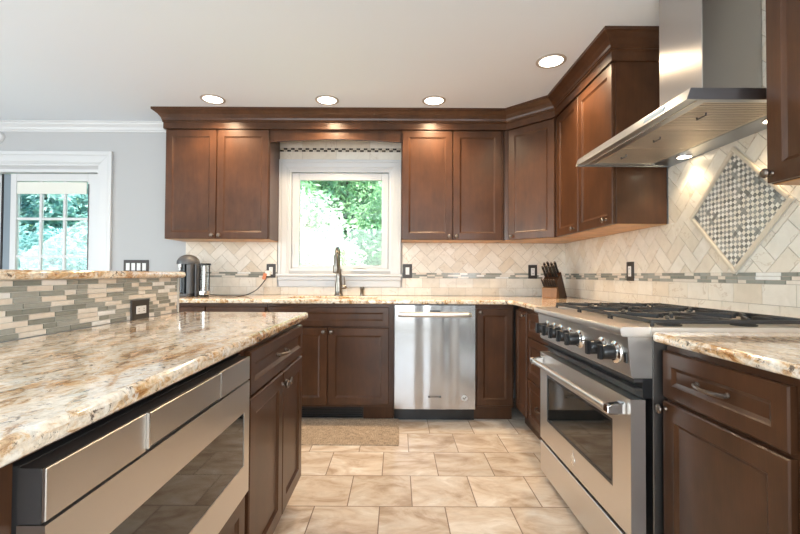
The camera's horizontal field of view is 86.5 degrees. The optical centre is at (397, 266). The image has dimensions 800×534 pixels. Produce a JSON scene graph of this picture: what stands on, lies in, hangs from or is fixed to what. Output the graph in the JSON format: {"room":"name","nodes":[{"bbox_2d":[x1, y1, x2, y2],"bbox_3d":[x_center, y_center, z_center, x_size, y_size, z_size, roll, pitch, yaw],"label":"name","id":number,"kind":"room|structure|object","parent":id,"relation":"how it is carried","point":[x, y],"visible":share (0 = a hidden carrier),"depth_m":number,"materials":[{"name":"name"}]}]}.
{"room":"kitchen","nodes":[
{"label":"kitchen","id":0,"kind":"room"},
{"bbox_2d":[0,132,517,397],"bbox_3d":[-1.723,-0.069,3.924,6.750,2.469,0.157,0,-1,0],"label":"wall","id":1,"kind":"structure","parent":0,"point":[139,159],"depth_m":3.86,"materials":[{"name":"grey paint"}]},
{"bbox_2d":[0,132,4,142],"bbox_3d":[-3.617,-1.178,3.850,0.104,0.104,0.032,0,-1,0],"label":"smoke detector","id":2,"kind":"object","parent":1,"relation":"attached to","point":[2,136],"visible":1,"depth_m":3.85,"materials":[{"name":"grey paint"}]},
{"bbox_2d":[17,182,86,193],"bbox_3d":[-3.167,-0.724,3.904,0.636,0.107,0.010,0,-1,0],"label":"roller shade","id":3,"kind":"object","parent":1,"relation":"attached to","point":[22,187],"depth_m":3.90,"materials":[{"name":"white fabric"}]},
{"bbox_2d":[0,151,112,270],"bbox_3d":[-3.601,0.053,3.906,2.035,2.205,0.176,0,-1,0],"label":"door","id":4,"kind":"structure","parent":1,"relation":"in","point":[13,182],"depth_m":3.90,"materials":[{"name":"grey paint"}]},
{"bbox_2d":[0,120,165,132],"bbox_3d":[-3.507,-1.272,3.835,2.970,0.084,0.066,0,-1,0],"label":"trim","id":5,"kind":"structure","parent":1,"relation":"attached to","point":[5,125],"depth_m":3.83,"materials":[{"name":"grey paint"}]},
{"bbox_2d":[123,260,148,270],"bbox_3d":[-2.356,-0.013,3.840,0.225,0.091,0.009,0,-1,0],"label":"light switch","id":6,"kind":"object","parent":1,"relation":"attached to","point":[129,265],"visible":0.84,"depth_m":3.84,"materials":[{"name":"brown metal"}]},
{"bbox_2d":[165,129,279,241],"bbox_3d":[-1.504,-0.768,3.684,0.871,1.074,0.346,0,-1,0],"label":"upper cabinet","id":7,"kind":"object","parent":1,"relation":"attached to","point":[222,185],"visible":0.99,"depth_m":3.55,"materials":[{"name":"brown wood"}]},
{"bbox_2d":[270,129,401,142],"bbox_3d":[-0.514,-1.140,3.582,1.103,0.189,0.020,0,-1,0],"label":"valance","id":8,"kind":"object","parent":7,"relation":"attached to","point":[276,135],"visible":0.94,"depth_m":3.57,"materials":[{"name":"brown wood"}]},
{"bbox_2d":[276,159,401,286],"bbox_3d":[-0.518,-0.394,3.896,1.127,1.150,0.210,0,-1,0],"label":"window","id":9,"kind":"structure","parent":1,"relation":"in","point":[292,172],"depth_m":3.84,"materials":[{"name":"grey paint"}]},
{"bbox_2d":[186,140,564,295],"bbox_3d":[-0.193,-0.486,3.848,3.433,1.484,0.008,0,-1,0],"label":"tile backsplash","id":10,"kind":"structure","parent":1,"relation":"attached to","point":[236,268],"depth_m":3.84,"materials":[{"name":"beige tile"}]},
{"bbox_2d":[267,264,275,277],"bbox_3d":[-1.137,0.034,3.830,0.082,0.124,0.010,0,-1,0],"label":"wall outlet","id":11,"kind":"object","parent":10,"relation":"attached to","point":[271,267],"visible":0.83,"depth_m":3.83,"materials":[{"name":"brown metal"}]},
{"bbox_2d":[403,264,411,277],"bbox_3d":[0.092,0.036,3.830,0.084,0.126,0.009,0,-1,0],"label":"light switch","id":12,"kind":"object","parent":10,"relation":"attached to","point":[407,268],"visible":1,"depth_m":3.83,"materials":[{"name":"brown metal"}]},
{"bbox_2d":[528,265,536,278],"bbox_3d":[1.220,0.043,3.829,0.080,0.124,0.010,0,-1,0],"label":"wall outlet","id":13,"kind":"object","parent":10,"relation":"attached to","point":[532,269],"visible":1,"depth_m":3.83,"materials":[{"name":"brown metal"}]},
{"bbox_2d":[151,26,658,129],"bbox_3d":[-0.150,-1.227,3.365,3.850,0.156,1.078,0,-1,20],"label":"crown molding","id":14,"kind":"structure","parent":1,"relation":"attached to","point":[612,43],"depth_m":3.49,"materials":[{"name":"brown wood"}]},
{"bbox_2d":[401,130,503,242],"bbox_3d":[0.464,-0.758,3.679,0.856,1.074,0.337,0,-1,0],"label":"upper cabinet","id":15,"kind":"object","parent":1,"relation":"attached to","point":[452,181],"visible":0.98,"depth_m":3.55,"materials":[{"name":"brown wood"}]},
{"bbox_2d":[497,115,590,242],"bbox_3d":[1.206,-0.756,3.547,0.620,1.074,0.600,0,-1,0],"label":"upper cabinet","id":16,"kind":"object","parent":1,"relation":"attached to","point":[530,151],"visible":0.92,"depth_m":3.40,"materials":[{"name":"brown wood"}]},
{"bbox_2d":[0,0,658,120],"bbox_3d":[-1.718,-1.424,0.551,6.750,0.120,6.950,0,-1,0],"label":"ceiling","id":17,"kind":"structure","parent":0,"point":[105,60],"depth_m":2.60,"materials":[{"name":"white paint"}]},
{"bbox_2d":[200,94,225,103],"bbox_3d":[-1.442,-1.310,3.325,0.186,0.006,0.186,0,-1,0],"label":"recessed light","id":18,"kind":"object","parent":17,"relation":"in","point":[209,98],"visible":1,"depth_m":3.32,"materials":[{"name":"beige"}]},
{"bbox_2d":[315,95,338,104],"bbox_3d":[-0.551,-1.305,3.331,0.186,0.006,0.186,0,-1,0],"label":"recessed light","id":19,"kind":"object","parent":17,"relation":"in","point":[322,99],"visible":1,"depth_m":3.33,"materials":[{"name":"beige"}]},
{"bbox_2d":[422,96,445,105],"bbox_3d":[0.287,-1.301,3.331,0.186,0.006,0.186,0,-1,0],"label":"recessed light","id":20,"kind":"object","parent":17,"relation":"in","point":[430,100],"visible":1,"depth_m":3.32,"materials":[{"name":"beige"}]},
{"bbox_2d":[536,53,566,68],"bbox_3d":[0.979,-1.308,2.708,0.186,0.006,0.186,0,-1,0],"label":"recessed light","id":21,"kind":"object","parent":17,"relation":"in","point":[550,60],"visible":1,"depth_m":2.70,"materials":[{"name":"beige"}]},
{"bbox_2d":[273,398,587,533],"bbox_3d":[-1.731,1.144,0.505,6.750,0.080,6.950,0,-1,0],"label":"floor","id":22,"kind":"structure","parent":0,"point":[476,476],"depth_m":2.20,"materials":[{"name":"tile"}]},
{"bbox_2d":[0,278,179,342],"bbox_3d":[-1.161,0.572,0.857,0.183,1.084,2.433,0,-1,0],"label":"tile backsplash","id":23,"kind":"structure","parent":22,"relation":"on","point":[28,308],"depth_m":1.40,"materials":[{"name":"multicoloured tile"}]},
{"bbox_2d":[0,269,185,279],"bbox_3d":[-1.303,0.014,0.863,0.513,0.028,2.525,0,-1,0],"label":"bar","id":24,"kind":"object","parent":23,"relation":"on","point":[5,274],"visible":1,"depth_m":1.40,"materials":[{"name":"beige stone"}]},
{"bbox_2d":[130,299,148,320],"bbox_3d":[-1.065,0.177,1.764,0.010,0.086,0.124,0,-1,0],"label":"wall outlet","id":25,"kind":"object","parent":23,"relation":"attached to","point":[139,309],"visible":0.87,"depth_m":1.75,"materials":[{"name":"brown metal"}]},
{"bbox_2d":[136,305,145,313],"bbox_3d":[-1.062,0.177,1.764,0.003,0.032,0.066,0,-1,0],"label":"receptacle","id":26,"kind":"object","parent":25,"relation":"attached to","point":[140,309],"depth_m":1.76,"materials":[{"name":"white plastic"}]},
{"bbox_2d":[0,351,249,533],"bbox_3d":[-0.751,0.674,0.886,0.644,0.884,0.840,0,-1,0],"label":"base cabinet","id":27,"kind":"object","parent":22,"relation":"on","point":[235,524],"depth_m":0.77,"materials":[{"name":"metal"}]},
{"bbox_2d":[177,303,267,312],"bbox_3d":[-1.444,0.718,3.495,0.915,0.884,0.670,0,-1,0],"label":"base cabinet","id":28,"kind":"object","parent":22,"relation":"on","point":[183,307],"visible":0.02,"depth_m":3.20,"materials":[{"name":"brown wood"}]},
{"bbox_2d":[241,323,301,533],"bbox_3d":[-0.750,0.689,1.689,0.644,0.884,0.765,0,-1,0],"label":"base cabinet","id":29,"kind":"object","parent":22,"relation":"on","point":[275,394],"visible":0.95,"depth_m":1.61,"materials":[{"name":"brown wood"}]},
{"bbox_2d":[0,312,307,467],"bbox_3d":[-0.754,0.216,0.871,0.632,0.032,2.468,0,-1,0],"label":"countertop","id":30,"kind":"structure","parent":29,"relation":"on","point":[53,387],"depth_m":0.89,"materials":[{"name":"beige stone"}]},
{"bbox_2d":[268,303,393,418],"bbox_3d":[-0.504,0.723,3.494,0.957,0.884,0.662,0,-1,0],"label":"base cabinet","id":31,"kind":"object","parent":22,"relation":"on","point":[347,355],"visible":0.76,"depth_m":3.20,"materials":[{"name":"brown wood"}]},
{"bbox_2d":[302,406,362,417],"bbox_3d":[-0.623,1.105,3.273,0.724,0.099,0.030,0,-1,0],"label":"vent","id":32,"kind":"object","parent":31,"relation":"attached to","point":[307,411],"depth_m":3.26,"materials":[{"name":"black plastic"}]},
{"bbox_2d":[179,295,636,309],"bbox_3d":[-0.201,0.259,3.091,3.424,0.032,1.477,0,-1,0],"label":"countertop","id":33,"kind":"structure","parent":31,"relation":"on","point":[529,302],"depth_m":3.18,"materials":[{"name":"beige stone"}]},
{"bbox_2d":[176,255,203,296],"bbox_3d":[-1.729,0.069,3.515,0.180,0.345,0.210,0,-1,0],"label":"coffee machine","id":34,"kind":"object","parent":33,"relation":"on","point":[189,264],"visible":0.74,"depth_m":3.45,"materials":[{"name":"grey plastic"}]},
{"bbox_2d":[198,263,210,296],"bbox_3d":[-1.565,0.106,3.454,0.093,0.271,0.093,0,-1,0],"label":"canister","id":35,"kind":"object","parent":33,"relation":"on","point":[203,293],"visible":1,"depth_m":3.44,"materials":[{"name":"silver plastic"}]},
{"bbox_2d":[210,270,270,295],"bbox_3d":[-1.359,0.137,3.632,0.540,0.219,0.232,1,-1,-19],"label":"power cord","id":36,"kind":"object","parent":33,"relation":"on","point":[267,272],"visible":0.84,"depth_m":3.76,"materials":[{"name":"black plastic"}]},
{"bbox_2d":[333,246,346,295],"bbox_3d":[-0.500,0.036,3.676,0.110,0.429,0.228,0,-1,0],"label":"faucet","id":37,"kind":"object","parent":33,"relation":"on","point":[337,269],"visible":1,"depth_m":3.72,"materials":[{"name":"silver metal"}]},
{"bbox_2d":[359,287,364,295],"bbox_3d":[-0.311,0.212,3.722,0.048,0.081,0.088,0,-1,0],"label":"soap dispenser","id":38,"kind":"object","parent":33,"relation":"on","point":[361,288],"visible":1,"depth_m":3.73,"materials":[{"name":"silver metal"}]},
{"bbox_2d":[542,272,566,297],"bbox_3d":[1.326,0.152,3.583,0.124,0.214,0.221,-1,-1,43],"label":"knife block","id":39,"kind":"object","parent":33,"relation":"on","point":[559,291],"visible":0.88,"depth_m":3.52,"materials":[{"name":"brown wood"}]},
{"bbox_2d":[545,265,550,276],"bbox_3d":[1.243,0.033,3.517,0.024,0.100,0.082,-1,-1,43],"label":"kitchen knife","id":40,"kind":"object","parent":39,"relation":"in","point":[546,267],"visible":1,"depth_m":3.51,"materials":[{"name":"black plastic"}]},
{"bbox_2d":[552,265,557,276],"bbox_3d":[1.287,0.033,3.475,0.024,0.100,0.082,-1,-1,43],"label":"kitchen knife","id":41,"kind":"object","parent":39,"relation":"in","point":[553,266],"visible":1,"depth_m":3.47,"materials":[{"name":"black plastic"}]},
{"bbox_2d":[554,261,558,272],"bbox_3d":[1.308,0.003,3.498,0.024,0.100,0.082,-1,-1,43],"label":"kitchen knife","id":42,"kind":"object","parent":39,"relation":"on","point":[555,264],"visible":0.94,"depth_m":3.49,"materials":[{"name":"black plastic"}]},
{"bbox_2d":[301,418,398,445],"bbox_3d":[-0.471,1.152,2.992,0.966,0.007,0.500,0,-1,0],"label":"floor mat","id":43,"kind":"object","parent":22,"relation":"on","point":[314,431],"visible":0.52,"depth_m":2.97,"materials":[{"name":"beige fabric"}]},
{"bbox_2d":[394,304,475,419],"bbox_3d":[0.281,0.726,3.461,0.611,0.882,0.679,0,-1,0],"label":"dishwasher","id":44,"kind":"object","parent":22,"relation":"on","point":[435,344],"visible":1,"depth_m":3.18,"materials":[{"name":"grey metal"}]},
{"bbox_2d":[394,304,474,304],"bbox_3d":[0.282,0.677,3.513,0.611,0.782,0.576,0,-1,0],"label":"tub","id":45,"kind":"object","parent":44,"relation":"in","point":[394,304],"depth_m":3.23,"materials":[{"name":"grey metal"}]},
{"bbox_2d":[474,304,512,418],"bbox_3d":[0.734,0.729,3.495,0.290,0.884,0.668,0,-1,0],"label":"base cabinet","id":46,"kind":"object","parent":22,"relation":"on","point":[494,323],"visible":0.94,"depth_m":3.20,"materials":[{"name":"brown wood"}]},
{"bbox_2d":[516,306,537,437],"bbox_3d":[1.183,0.723,3.043,0.668,0.884,0.300,0,-1,0],"label":"base cabinet","id":47,"kind":"object","parent":22,"relation":"on","point":[521,312],"visible":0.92,"depth_m":3.04,"materials":[{"name":"brown wood"}]},
{"bbox_2d":[527,309,547,440],"bbox_3d":[1.182,0.715,2.618,0.670,0.884,0.546,0,-1,0],"label":"base cabinet","id":48,"kind":"object","parent":22,"relation":"on","point":[535,343],"visible":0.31,"depth_m":2.77,"materials":[{"name":"brown wood"}]},
{"bbox_2d":[530,302,799,533],"bbox_3d":[1.112,0.664,1.882,0.792,0.959,0.912,0,-1,0],"label":"range","id":49,"kind":"object","parent":22,"relation":"on","point":[601,377],"depth_m":1.61,"materials":[{"name":"silver metal"}]},
{"bbox_2d":[624,352,627,362],"bbox_3d":[0.782,0.310,1.455,0.007,0.036,0.018,0,-1,0],"label":"light switch","id":50,"kind":"object","parent":49,"relation":"attached to","point":[625,353],"depth_m":1.45,"materials":[{"name":"black plastic"}]},
{"bbox_2d":[566,309,791,326],"bbox_3d":[1.157,0.234,1.890,0.604,0.022,0.887,0,-1,0],"label":"cooktop","id":51,"kind":"object","parent":49,"relation":"in","point":[624,320],"depth_m":1.62,"materials":[{"name":"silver metal"}]},
{"bbox_2d":[654,345,799,533],"bbox_3d":[1.181,0.689,1.174,0.670,0.884,0.490,0,-1,0],"label":"base cabinet","id":52,"kind":"object","parent":22,"relation":"on","point":[731,430],"visible":0.99,"depth_m":1.14,"materials":[{"name":"brown wood"}]},
{"bbox_3d":[1.181,0.678,0.553,0.669,0.884,0.750,0,-1,0],"label":"base cabinet","id":53,"kind":"object","parent":22,"relation":"on","visible":0},
{"bbox_2d":[653,332,799,378],"bbox_3d":[1.181,0.224,0.803,0.659,0.032,1.256,0,-1,0],"label":"countertop","id":54,"kind":"structure","parent":53,"relation":"on","point":[779,353],"depth_m":1.17,"materials":[{"name":"beige stone"}]},
{"bbox_2d":[573,167,668,306],"bbox_3d":[1.586,-0.115,0.448,0.130,2.469,6.793,0,-1,0],"label":"wall","id":55,"kind":"structure","parent":0,"point":[667,167],"depth_m":2.40,"materials":[{"name":"beige tile"}]},
{"bbox_2d":[557,61,666,237],"bbox_3d":[1.347,-0.769,2.818,0.338,1.074,0.852,0,-1,0],"label":"upper cabinet","id":56,"kind":"object","parent":55,"relation":"attached to","point":[592,202],"visible":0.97,"depth_m":2.47,"materials":[{"name":"brown wood"}]},
{"bbox_2d":[575,0,766,166],"bbox_3d":[1.254,-0.944,1.914,0.526,0.760,0.909,0,-1,0],"label":"range hood","id":57,"kind":"object","parent":55,"relation":"attached to","point":[712,94],"visible":0.85,"depth_m":1.77,"materials":[{"name":"silver metal"}]},
{"bbox_2d":[676,154,692,158],"bbox_3d":[1.461,-0.563,2.165,0.074,0.010,0.074,0,-1,0],"label":"lamp","id":58,"kind":"object","parent":57,"relation":"on","point":[678,156],"depth_m":2.15,"materials":[{"name":"silver metal"}]},
{"bbox_2d":[565,0,799,317],"bbox_3d":[1.520,-0.540,2.027,0.008,1.544,3.634,0,-1,0],"label":"tile backsplash","id":59,"kind":"structure","parent":55,"relation":"attached to","point":[674,264],"depth_m":2.19,"materials":[{"name":"beige tile"}]},
{"bbox_2d":[626,262,633,280],"bbox_3d":[1.508,0.028,2.756,0.010,0.124,0.085,0,-1,0],"label":"wall outlet","id":60,"kind":"object","parent":59,"relation":"attached to","point":[629,265],"visible":1,"depth_m":2.75,"materials":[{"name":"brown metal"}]},
{"bbox_2d":[628,266,630,275],"bbox_3d":[1.506,0.028,2.756,0.003,0.066,0.033,0,-1,0],"label":"receptacle","id":61,"kind":"object","parent":60,"relation":"attached to","point":[629,267],"depth_m":2.75,"materials":[{"name":"white plastic"}]},
{"bbox_2d":[689,146,796,274],"bbox_3d":[1.505,-0.254,1.899,0.018,0.576,0.576,0,-1,0],"label":"medallion","id":62,"kind":"object","parent":59,"relation":"attached to","point":[738,209],"visible":0.99,"depth_m":1.88,"materials":[{"name":"white tile"}]},
{"bbox_2d":[759,0,799,184],"bbox_3d":[1.346,-0.807,0.955,0.338,1.064,0.900,0,-1,0],"label":"upper cabinet","id":63,"kind":"object","parent":55,"relation":"attached to","point":[782,16],"visible":1,"depth_m":1.34,"materials":[{"name":"brown wood"}]},
{"label":"outside","id":64,"kind":"structure","parent":0,"visible":0},
{"bbox_2d":[21,196,381,269],"bbox_3d":[-2.992,-0.614,10.024,22.000,4.800,12.000,0,-1,0],"label":"ground","id":65,"kind":"structure","parent":64,"point":[367,263],"depth_m":9.11,"materials":[{"name":"green plant"}]},
{"bbox_2d":[18,223,86,270],"bbox_3d":[-5.910,0.211,7.013,2.634,1.908,1.618,0,-1,0],"label":"shrub","id":66,"kind":"object","parent":65,"relation":"on","point":[30,242],"visible":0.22,"depth_m":6.78,"materials":[{"name":"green plant"}]},
{"bbox_2d":[19,182,87,253],"bbox_3d":[-7.857,-1.472,9.443,4.495,4.424,2.708,0,-1,0],"label":"tree","id":67,"kind":"object","parent":65,"relation":"on","point":[29,203],"visible":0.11,"depth_m":8.81,"materials":[{"name":"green plant"}]},
{"bbox_2d":[300,181,328,235],"bbox_3d":[-2.337,-0.903,8.344,1.935,2.495,1.552,0,-1,0],"label":"shrub","id":68,"kind":"object","parent":65,"relation":"on","point":[304,184],"visible":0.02,"depth_m":8.19,"materials":[{"name":"green plant"}]},
{"bbox_2d":[300,186,367,264],"bbox_3d":[-1.503,-0.022,6.316,2.106,2.554,1.578,0,-1,4],"label":"shrub","id":69,"kind":"object","parent":65,"relation":"on","point":[310,247],"visible":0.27,"depth_m":6.11,"materials":[{"name":"green plant"}]},
{"bbox_2d":[303,181,381,250],"bbox_3d":[-1.238,-1.699,10.671,5.902,4.409,2.617,0,-1,-4],"label":"tree","id":70,"kind":"object","parent":65,"relation":"on","point":[343,190],"visible":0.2,"depth_m":9.90,"materials":[{"name":"green plant"}]},
{"bbox_2d":[345,181,381,265],"bbox_3d":[0.038,-0.526,7.939,2.166,2.831,1.821,0,-1,11],"label":"shrub","id":71,"kind":"object","parent":65,"relation":"on","point":[365,235],"visible":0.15,"depth_m":7.63,"materials":[{"name":"green plant"}]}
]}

